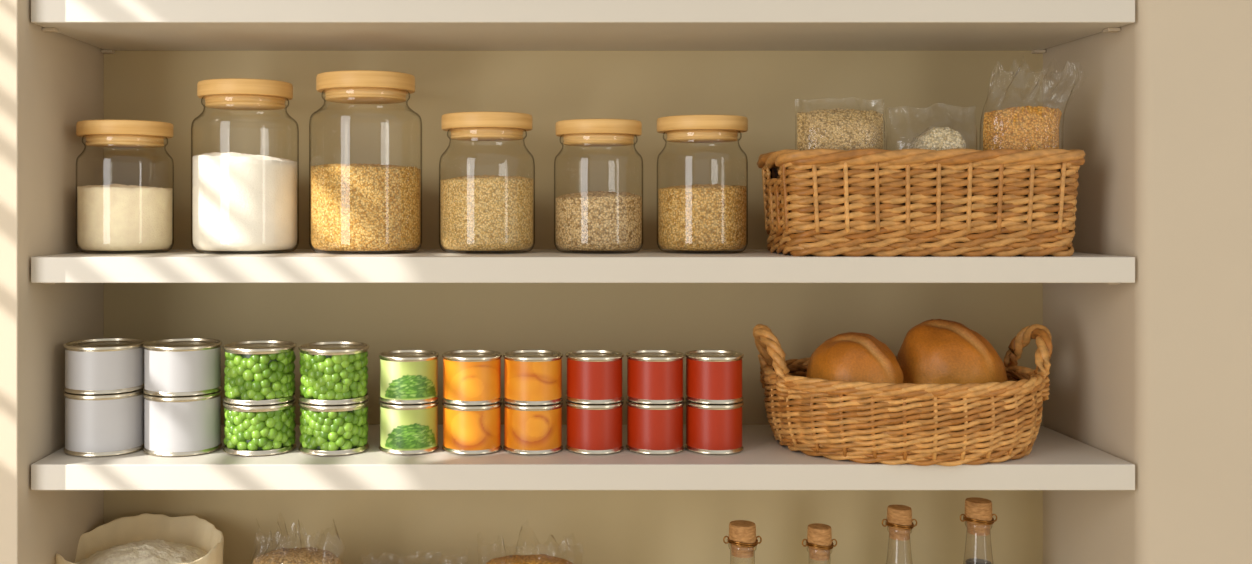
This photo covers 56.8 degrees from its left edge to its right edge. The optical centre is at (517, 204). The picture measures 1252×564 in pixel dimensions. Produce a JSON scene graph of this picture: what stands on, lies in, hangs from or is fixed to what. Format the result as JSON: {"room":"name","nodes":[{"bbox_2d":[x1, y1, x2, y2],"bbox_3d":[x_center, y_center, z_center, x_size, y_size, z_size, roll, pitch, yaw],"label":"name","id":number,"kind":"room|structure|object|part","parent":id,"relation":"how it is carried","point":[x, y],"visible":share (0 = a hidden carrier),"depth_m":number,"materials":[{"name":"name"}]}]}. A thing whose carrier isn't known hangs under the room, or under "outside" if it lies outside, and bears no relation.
{"room":"pantry","nodes":[
{"label":"pantry","id":0,"kind":"room"},
{"bbox_2d":[104,51,1042,563],"bbox_3d":[0.150,0.000,1.496,3.500,2.700,0.050,0,0,0],"label":"wall","id":1,"kind":"structure","parent":0,"point":[914,92],"depth_m":1.47,"materials":[{"name":"paint"}]},
{"bbox_2d":[31,0,1134,53],"bbox_3d":[0.070,-0.210,1.357,1.200,0.032,0.228,0,0,0],"label":"shelf board","id":2,"kind":"object","parent":1,"relation":"attached to","point":[1034,26],"visible":1,"depth_m":1.26,"materials":[{"name":"paint"}]},
{"bbox_2d":[31,424,1134,489],"bbox_3d":[0.070,0.297,1.357,1.200,0.032,0.228,0,0,0],"label":"shelf board","id":3,"kind":"object","parent":1,"relation":"attached to","point":[1056,460],"visible":0.73,"depth_m":1.24,"materials":[{"name":"paint"}]},
{"bbox_2d":[63,388,143,456],"bbox_3d":[-0.474,0.246,1.321,0.090,0.068,0.090,0,0,0],"label":"can","id":4,"kind":"object","parent":3,"relation":"on","point":[107,424],"visible":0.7,"depth_m":1.28,"materials":[{"name":"metal"}]},
{"bbox_3d":[-0.474,0.215,1.321,0.090,0.006,0.090,0,0,0],"label":"lid","id":5,"kind":"part","parent":4,"relation":"part of","materials":[{"name":"metal"}]},
{"bbox_2d":[63,338,145,394],"bbox_3d":[-0.474,0.184,1.321,0.090,0.053,0.090,0,0,0],"label":"can","id":6,"kind":"object","parent":4,"relation":"on","point":[100,366],"visible":0.98,"depth_m":1.29,"materials":[{"name":"metal"}]},
{"bbox_3d":[-0.474,0.161,1.321,0.090,0.006,0.090,0,0,0],"label":"lid","id":7,"kind":"part","parent":6,"relation":"part of","materials":[{"name":"metal"}]},
{"bbox_2d":[143,389,221,456],"bbox_3d":[-0.385,0.247,1.321,0.088,0.066,0.088,0,0,0],"label":"can","id":8,"kind":"object","parent":3,"relation":"on","point":[185,425],"visible":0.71,"depth_m":1.28,"materials":[{"name":"metal"}]},
{"bbox_2d":[143,338,221,396],"bbox_3d":[-0.385,0.185,1.321,0.088,0.056,0.088,0,0,0],"label":"can","id":9,"kind":"object","parent":8,"relation":"on","point":[177,367],"visible":1,"depth_m":1.29,"materials":[{"name":"metal"}]},
{"bbox_3d":[-0.385,0.161,1.321,0.088,0.006,0.088,0,0,0],"label":"lid","id":10,"kind":"part","parent":9,"relation":"part of","materials":[{"name":"metal"}]},
{"bbox_3d":[-0.385,0.217,1.321,0.088,0.006,0.088,0,0,0],"label":"lid","id":11,"kind":"part","parent":8,"relation":"part of","materials":[{"name":"metal"}]},
{"bbox_2d":[223,399,296,455],"bbox_3d":[-0.296,0.252,1.321,0.083,0.056,0.083,0,0,-33],"label":"can","id":12,"kind":"object","parent":3,"relation":"on","point":[263,430],"visible":0.98,"depth_m":1.29,"materials":[{"name":"metal"}]},
{"bbox_2d":[223,340,296,405],"bbox_3d":[-0.296,0.192,1.321,0.083,0.064,0.083,0,0,-33],"label":"can","id":13,"kind":"object","parent":12,"relation":"on","point":[257,372],"visible":1,"depth_m":1.29,"materials":[{"name":"metal"}]},
{"bbox_3d":[-0.296,0.163,1.321,0.083,0.006,0.083,0,0,0],"label":"lid","id":14,"kind":"part","parent":13,"relation":"part of","materials":[{"name":"metal"}]},
{"bbox_3d":[-0.296,0.228,1.321,0.083,0.006,0.083,0,0,0],"label":"lid","id":15,"kind":"part","parent":12,"relation":"part of","materials":[{"name":"metal"}]},
{"bbox_2d":[298,399,368,455],"bbox_3d":[-0.211,0.252,1.321,0.081,0.056,0.081,0,0,43],"label":"can","id":16,"kind":"object","parent":3,"relation":"on","point":[334,430],"visible":0.94,"depth_m":1.29,"materials":[{"name":"metal"}]},
{"bbox_2d":[298,341,368,405],"bbox_3d":[-0.211,0.192,1.321,0.081,0.062,0.081,0,0,43],"label":"can","id":17,"kind":"object","parent":16,"relation":"on","point":[332,372],"visible":1,"depth_m":1.29,"materials":[{"name":"metal"}]},
{"bbox_3d":[-0.211,0.164,1.321,0.081,0.006,0.081,0,0,0],"label":"lid","id":18,"kind":"part","parent":17,"relation":"part of","materials":[{"name":"metal"}]},
{"bbox_3d":[-0.211,0.228,1.321,0.081,0.006,0.081,0,0,0],"label":"lid","id":19,"kind":"part","parent":16,"relation":"part of","materials":[{"name":"metal"}]},
{"bbox_2d":[379,400,438,454],"bbox_3d":[-0.125,0.252,1.321,0.069,0.056,0.069,0,0,0],"label":"can","id":20,"kind":"object","parent":3,"relation":"on","point":[404,429],"visible":0.94,"depth_m":1.29,"materials":[{"name":"metal"}]},
{"bbox_2d":[379,350,438,404],"bbox_3d":[-0.125,0.197,1.321,0.069,0.053,0.069,0,0,0],"label":"can","id":21,"kind":"object","parent":20,"relation":"on","point":[407,377],"visible":1,"depth_m":1.29,"materials":[{"name":"metal"}]},
{"bbox_3d":[-0.125,0.174,1.321,0.069,0.006,0.069,0,0,0],"label":"lid","id":22,"kind":"part","parent":21,"relation":"part of","materials":[{"name":"metal"}]},
{"bbox_3d":[-0.125,0.228,1.321,0.069,0.006,0.069,0,0,0],"label":"lid","id":23,"kind":"part","parent":20,"relation":"part of","materials":[{"name":"metal"}]},
{"bbox_2d":[442,401,501,454],"bbox_3d":[-0.053,0.253,1.321,0.069,0.054,0.069,0,0,0],"label":"can","id":24,"kind":"object","parent":3,"relation":"on","point":[467,430],"visible":0.91,"depth_m":1.29,"materials":[{"name":"metal"}]},
{"bbox_2d":[442,350,501,405],"bbox_3d":[-0.053,0.198,1.321,0.069,0.054,0.069,0,0,0],"label":"can","id":25,"kind":"object","parent":24,"relation":"on","point":[470,377],"visible":1,"depth_m":1.29,"materials":[{"name":"metal"}]},
{"bbox_3d":[-0.053,0.174,1.321,0.069,0.006,0.069,0,0,0],"label":"lid","id":26,"kind":"part","parent":25,"relation":"part of","materials":[{"name":"metal"}]},
{"bbox_3d":[-0.053,0.229,1.321,0.069,0.006,0.069,0,0,0],"label":"lid","id":27,"kind":"part","parent":24,"relation":"part of","materials":[{"name":"metal"}]},
{"bbox_2d":[503,401,562,454],"bbox_3d":[0.017,0.253,1.321,0.069,0.054,0.069,0,0,0],"label":"can","id":28,"kind":"object","parent":3,"relation":"on","point":[528,430],"visible":0.88,"depth_m":1.29,"materials":[{"name":"metal"}]},
{"bbox_2d":[503,350,562,405],"bbox_3d":[0.017,0.198,1.321,0.069,0.054,0.069,0,0,0],"label":"can","id":29,"kind":"object","parent":28,"relation":"on","point":[531,377],"visible":1,"depth_m":1.29,"materials":[{"name":"metal"}]},
{"bbox_3d":[0.017,0.174,1.321,0.069,0.006,0.069,0,0,0],"label":"lid","id":30,"kind":"part","parent":29,"relation":"part of","materials":[{"name":"metal"}]},
{"bbox_3d":[0.017,0.229,1.321,0.069,0.006,0.069,0,0,0],"label":"lid","id":31,"kind":"part","parent":28,"relation":"part of","materials":[{"name":"metal"}]},
{"bbox_2d":[565,400,623,454],"bbox_3d":[0.088,0.252,1.321,0.067,0.056,0.067,0,0,0],"label":"can","id":32,"kind":"object","parent":3,"relation":"on","point":[592,429],"visible":0.74,"depth_m":1.29,"materials":[{"name":"metal"}]},
{"bbox_2d":[565,350,623,403],"bbox_3d":[0.088,0.197,1.321,0.067,0.053,0.067,0,0,0],"label":"can","id":33,"kind":"object","parent":32,"relation":"on","point":[593,376],"visible":1,"depth_m":1.29,"materials":[{"name":"metal"}]},
{"bbox_3d":[0.088,0.174,1.321,0.067,0.006,0.067,0,0,0],"label":"lid","id":34,"kind":"part","parent":33,"relation":"part of","materials":[{"name":"metal"}]},
{"bbox_3d":[0.088,0.228,1.321,0.067,0.006,0.067,0,0,0],"label":"lid","id":35,"kind":"part","parent":32,"relation":"part of","materials":[{"name":"metal"}]},
{"bbox_2d":[626,399,683,454],"bbox_3d":[0.157,0.252,1.321,0.067,0.056,0.067,0,0,0],"label":"can","id":36,"kind":"object","parent":3,"relation":"on","point":[652,429],"visible":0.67,"depth_m":1.29,"materials":[{"name":"metal"}]},
{"bbox_2d":[626,350,683,403],"bbox_3d":[0.157,0.197,1.321,0.067,0.053,0.067,0,0,0],"label":"can","id":37,"kind":"object","parent":36,"relation":"on","point":[653,376],"visible":1,"depth_m":1.29,"materials":[{"name":"metal"}]},
{"bbox_3d":[0.157,0.174,1.321,0.067,0.006,0.067,0,0,0],"label":"lid","id":38,"kind":"part","parent":37,"relation":"part of","materials":[{"name":"metal"}]},
{"bbox_3d":[0.157,0.228,1.321,0.067,0.006,0.067,0,0,0],"label":"lid","id":39,"kind":"part","parent":36,"relation":"part of","materials":[{"name":"metal"}]},
{"bbox_2d":[685,399,743,454],"bbox_3d":[0.225,0.252,1.321,0.067,0.056,0.067,0,0,0],"label":"can","id":40,"kind":"object","parent":3,"relation":"on","point":[712,429],"visible":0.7,"depth_m":1.29,"materials":[{"name":"metal"}]},
{"bbox_2d":[685,350,743,403],"bbox_3d":[0.225,0.197,1.321,0.067,0.053,0.067,0,0,0],"label":"can","id":41,"kind":"object","parent":40,"relation":"on","point":[712,376],"visible":1,"depth_m":1.29,"materials":[{"name":"metal"}]},
{"bbox_3d":[0.225,0.174,1.321,0.067,0.006,0.067,0,0,0],"label":"lid","id":42,"kind":"part","parent":41,"relation":"part of","materials":[{"name":"metal"}]},
{"bbox_3d":[0.225,0.228,1.321,0.067,0.006,0.067,0,0,0],"label":"lid","id":43,"kind":"part","parent":40,"relation":"part of","materials":[{"name":"metal"}]},
{"bbox_2d":[753,324,1052,465],"bbox_3d":[0.447,0.210,1.345,0.341,0.142,0.237,0,0,0],"label":"bread basket","id":44,"kind":"object","parent":3,"relation":"on","point":[949,424],"visible":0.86,"depth_m":1.25,"materials":[{"name":"wicker"}]},
{"bbox_3d":[0.295,0.180,1.345,0.037,0.083,0.103,0,0,0],"label":"handle","id":45,"kind":"part","parent":44,"relation":"part of","materials":[{"name":"wicker"}]},
{"bbox_2d":[806,332,903,383],"bbox_3d":[0.389,0.209,1.325,0.107,0.125,0.112,0,0,0],"label":"bread loaf","id":46,"kind":"object","parent":44,"relation":"in","point":[849,356],"visible":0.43,"depth_m":1.29,"materials":[{"name":"brown food"}]},
{"bbox_2d":[896,319,1007,383],"bbox_3d":[0.509,0.202,1.355,0.127,0.137,0.119,0,0,0],"label":"bread loaf","id":47,"kind":"object","parent":44,"relation":"in","point":[938,351],"visible":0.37,"depth_m":1.32,"materials":[{"name":"brown food"}]},
{"bbox_3d":[0.599,0.180,1.345,0.037,0.083,0.103,0,0,0],"label":"handle","id":48,"kind":"part","parent":44,"relation":"part of","materials":[{"name":"wicker"}]},
{"bbox_2d":[31,249,1134,283],"bbox_3d":[0.070,0.072,1.357,1.200,0.032,0.228,0,0,0],"label":"shelf board","id":49,"kind":"object","parent":1,"relation":"attached to","point":[173,265],"visible":0.94,"depth_m":1.24,"materials":[{"name":"paint"}]},
{"bbox_2d":[76,119,173,252],"bbox_3d":[-0.465,-0.021,1.361,0.110,0.153,0.110,0,0,0],"label":"storage jar","id":50,"kind":"object","parent":49,"relation":"on","point":[109,132],"visible":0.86,"depth_m":1.32,"materials":[{"name":"clear glass"}]},
{"bbox_2d":[77,183,171,250],"bbox_3d":[-0.465,0.014,1.361,0.106,0.078,0.106,0,0,0],"label":"flour","id":51,"kind":"object","parent":50,"relation":"in","point":[112,217],"visible":1,"depth_m":1.32,"materials":[{"name":"beige food"}]},
{"bbox_3d":[-0.465,-0.089,1.361,0.109,0.017,0.109,0,0,0],"label":"lid","id":52,"kind":"part","parent":50,"relation":"part of","materials":[{"name":"brown wood"}]},
{"bbox_2d":[191,78,298,253],"bbox_3d":[-0.323,-0.044,1.361,0.124,0.200,0.124,0,0,0],"label":"storage jar","id":53,"kind":"object","parent":49,"relation":"on","point":[223,93],"visible":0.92,"depth_m":1.32,"materials":[{"name":"clear glass"}]},
{"bbox_2d":[193,152,296,250],"bbox_3d":[-0.323,-0.005,1.361,0.121,0.115,0.121,0,0,0],"label":"flour","id":54,"kind":"object","parent":53,"relation":"in","point":[242,201],"visible":1,"depth_m":1.31,"materials":[{"name":"white food"}]},
{"bbox_3d":[-0.323,-0.135,1.361,0.110,0.018,0.110,0,0,0],"label":"lid","id":55,"kind":"part","parent":53,"relation":"part of","materials":[{"name":"brown wood"}]},
{"bbox_2d":[309,70,421,253],"bbox_3d":[-0.180,-0.049,1.361,0.133,0.209,0.133,0,0,0],"label":"storage jar","id":56,"kind":"object","parent":49,"relation":"on","point":[345,86],"visible":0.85,"depth_m":1.32,"materials":[{"name":"clear glass"}]},
{"bbox_3d":[-0.180,-0.144,1.361,0.116,0.019,0.116,0,0,0],"label":"lid","id":57,"kind":"part","parent":56,"relation":"part of","materials":[{"name":"brown wood"}]},
{"bbox_2d":[311,163,420,250],"bbox_3d":[-0.180,0.002,1.361,0.129,0.102,0.129,0,0,0],"label":"couscous","id":58,"kind":"object","parent":56,"relation":"in","point":[355,207],"visible":1,"depth_m":1.30,"materials":[{"name":"yellow food"}]},
{"bbox_2d":[439,111,534,253],"bbox_3d":[-0.037,-0.026,1.361,0.114,0.162,0.114,0,0,0],"label":"storage jar","id":59,"kind":"object","parent":49,"relation":"on","point":[480,125],"visible":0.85,"depth_m":1.32,"materials":[{"name":"clear glass"}]},
{"bbox_2d":[440,174,532,250],"bbox_3d":[-0.037,0.008,1.361,0.110,0.088,0.110,0,0,0],"label":"grain","id":60,"kind":"object","parent":59,"relation":"in","point":[485,212],"visible":1,"depth_m":1.31,"materials":[{"name":"beige food"}]},
{"bbox_3d":[-0.037,-0.098,1.361,0.108,0.018,0.108,0,0,0],"label":"lid","id":61,"kind":"part","parent":59,"relation":"part of","materials":[{"name":"brown wood"}]},
{"bbox_2d":[554,119,642,252],"bbox_3d":[0.095,-0.022,1.361,0.105,0.154,0.105,0,0,0],"label":"storage jar","id":62,"kind":"object","parent":49,"relation":"on","point":[574,132],"visible":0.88,"depth_m":1.32,"materials":[{"name":"clear glass"}]},
{"bbox_3d":[0.095,-0.090,1.361,0.102,0.017,0.102,0,0,0],"label":"lid","id":63,"kind":"part","parent":62,"relation":"part of","materials":[{"name":"brown wood"}]},
{"bbox_2d":[556,191,641,250],"bbox_3d":[0.095,0.018,1.361,0.102,0.069,0.102,0,0,0],"label":"quinoa","id":64,"kind":"object","parent":62,"relation":"in","point":[590,220],"visible":1,"depth_m":1.32,"materials":[{"name":"beige food"}]},
{"bbox_2d":[657,114,747,252],"bbox_3d":[0.218,-0.024,1.361,0.106,0.159,0.106,0,0,0],"label":"storage jar","id":65,"kind":"object","parent":49,"relation":"on","point":[706,128],"visible":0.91,"depth_m":1.32,"materials":[{"name":"clear glass"}]},
{"bbox_2d":[658,184,745,250],"bbox_3d":[0.218,0.014,1.361,0.103,0.078,0.103,0,0,0],"label":"millet","id":66,"kind":"object","parent":65,"relation":"in","point":[707,217],"visible":1,"depth_m":1.32,"materials":[{"name":"beige food"}]},
{"bbox_3d":[0.218,-0.095,1.361,0.106,0.017,0.106,0,0,0],"label":"lid","id":67,"kind":"part","parent":65,"relation":"part of","materials":[{"name":"brown wood"}]},
{"bbox_2d":[757,148,1085,256],"bbox_3d":[0.456,-0.002,1.323,0.343,0.119,0.165,0,0,0],"label":"wicker basket","id":68,"kind":"object","parent":49,"relation":"on","point":[914,202],"visible":1,"depth_m":1.25,"materials":[{"name":"brown wicker"}]},
{"bbox_3d":[0.070,0.636,1.357,1.199,0.032,0.228,0,0,0],"label":"shelf board","id":69,"kind":"object","parent":1,"relation":"attached to","visible":0},
{"bbox_2d":[56,513,223,563],"bbox_3d":[-0.445,0.503,1.360,0.187,0.230,0.189,0,0,0],"label":"sack","id":70,"kind":"object","parent":69,"relation":"on","point":[191,530],"visible":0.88,"depth_m":1.43,"materials":[{"name":"fabric"}]},
{"bbox_2d":[75,539,206,563],"bbox_3d":[-0.445,0.417,1.361,0.172,0.031,0.172,0,0,0],"label":"flour","id":71,"kind":"object","parent":70,"relation":"in","point":[157,551],"visible":0.98,"depth_m":1.35,"materials":[{"name":"white food"}]},
{"bbox_2d":[723,520,761,563],"bbox_3d":[0.266,0.497,1.363,0.072,0.240,0.072,0,0,0],"label":"bottle","id":72,"kind":"object","parent":69,"relation":"on","point":[742,538],"visible":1,"depth_m":1.35,"materials":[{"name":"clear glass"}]},
{"bbox_2d":[802,523,836,560],"bbox_3d":[0.357,0.499,1.363,0.072,0.237,0.072,0,0,0],"label":"bottle","id":73,"kind":"object","parent":69,"relation":"on","point":[819,540],"visible":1,"depth_m":1.35,"materials":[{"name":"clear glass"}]},
{"bbox_2d":[882,505,916,563],"bbox_3d":[0.452,0.488,1.363,0.072,0.259,0.072,0,0,0],"label":"bottle","id":74,"kind":"object","parent":69,"relation":"on","point":[899,520],"visible":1,"depth_m":1.35,"materials":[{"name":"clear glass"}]},
{"bbox_2d":[960,497,996,563],"bbox_3d":[0.546,0.483,1.363,0.072,0.268,0.072,0,0,0],"label":"bottle","id":75,"kind":"object","parent":69,"relation":"on","point":[978,515],"visible":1,"depth_m":1.35,"materials":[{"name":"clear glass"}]},
{"bbox_2d":[965,558,990,563],"bbox_3d":[0.546,0.519,1.363,0.068,0.193,0.068,0,0,0],"label":"liquid","id":76,"kind":"object","parent":75,"relation":"in","point":[971,560],"visible":1,"depth_m":1.36,"materials":[{"name":"clear liquid"}]},
{"bbox_3d":[-0.260,0.491,1.353,0.113,0.257,0.096,0,0,0],"label":"snack bag","id":77,"kind":"object","parent":69,"relation":"on","visible":0},
{"bbox_2d":[253,547,340,563],"bbox_3d":[-0.260,0.513,1.353,0.106,0.210,0.087,0,0,0],"label":"grain","id":78,"kind":"object","parent":77,"relation":"in","point":[309,555],"visible":1,"depth_m":1.34,"materials":[{"name":"brown food"}]},
{"bbox_3d":[0.014,0.496,1.353,0.126,0.247,0.095,0,0,0],"label":"snack bag","id":79,"kind":"object","parent":69,"relation":"on","visible":0},
{"bbox_2d":[486,554,572,563],"bbox_3d":[0.014,0.516,1.353,0.116,0.203,0.087,0,0,0],"label":"grain","id":80,"kind":"object","parent":79,"relation":"in","point":[541,558],"visible":1,"depth_m":1.35,"materials":[{"name":"brown food"}]},
{"bbox_2d":[0,0,1251,563],"bbox_3d":[0.175,0.000,1.344,3.450,2.700,0.254,0,0,0],"label":"wall","id":81,"kind":"structure","parent":0,"point":[1153,373],"depth_m":1.24,"materials":[{"name":"paint"}]},
{"bbox_3d":[0.577,-0.060,1.290,0.115,0.219,0.059,0,0,0],"label":"bag","id":82,"kind":"object","parent":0,"visible":0},
{"bbox_2d":[983,106,1061,150],"bbox_3d":[0.566,-0.031,1.290,0.089,0.159,0.051,0,0,0],"label":"millet","id":83,"kind":"object","parent":82,"relation":"in","point":[1028,128],"visible":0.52,"depth_m":1.27,"materials":[{"name":"orange food"}]},
{"bbox_3d":[0.361,-0.036,1.290,0.100,0.171,0.057,0,0,0],"label":"bag","id":84,"kind":"object","parent":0,"visible":0},
{"bbox_2d":[797,108,882,149],"bbox_3d":[0.361,-0.030,1.290,0.096,0.156,0.051,0,0,0],"label":"quinoa","id":85,"kind":"object","parent":84,"relation":"in","point":[838,128],"visible":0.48,"depth_m":1.27,"materials":[{"name":"beige food"}]},
{"bbox_3d":[0.463,-0.032,1.291,0.101,0.164,0.056,0,0,0],"label":"bag","id":86,"kind":"object","parent":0,"visible":0},
{"bbox_2d":[910,127,965,150],"bbox_3d":[0.471,-0.020,1.290,0.062,0.136,0.051,0,0,0],"label":"rice","id":87,"kind":"object","parent":86,"relation":"in","point":[932,138],"visible":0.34,"depth_m":1.27,"materials":[{"name":"white food"}]}
]}

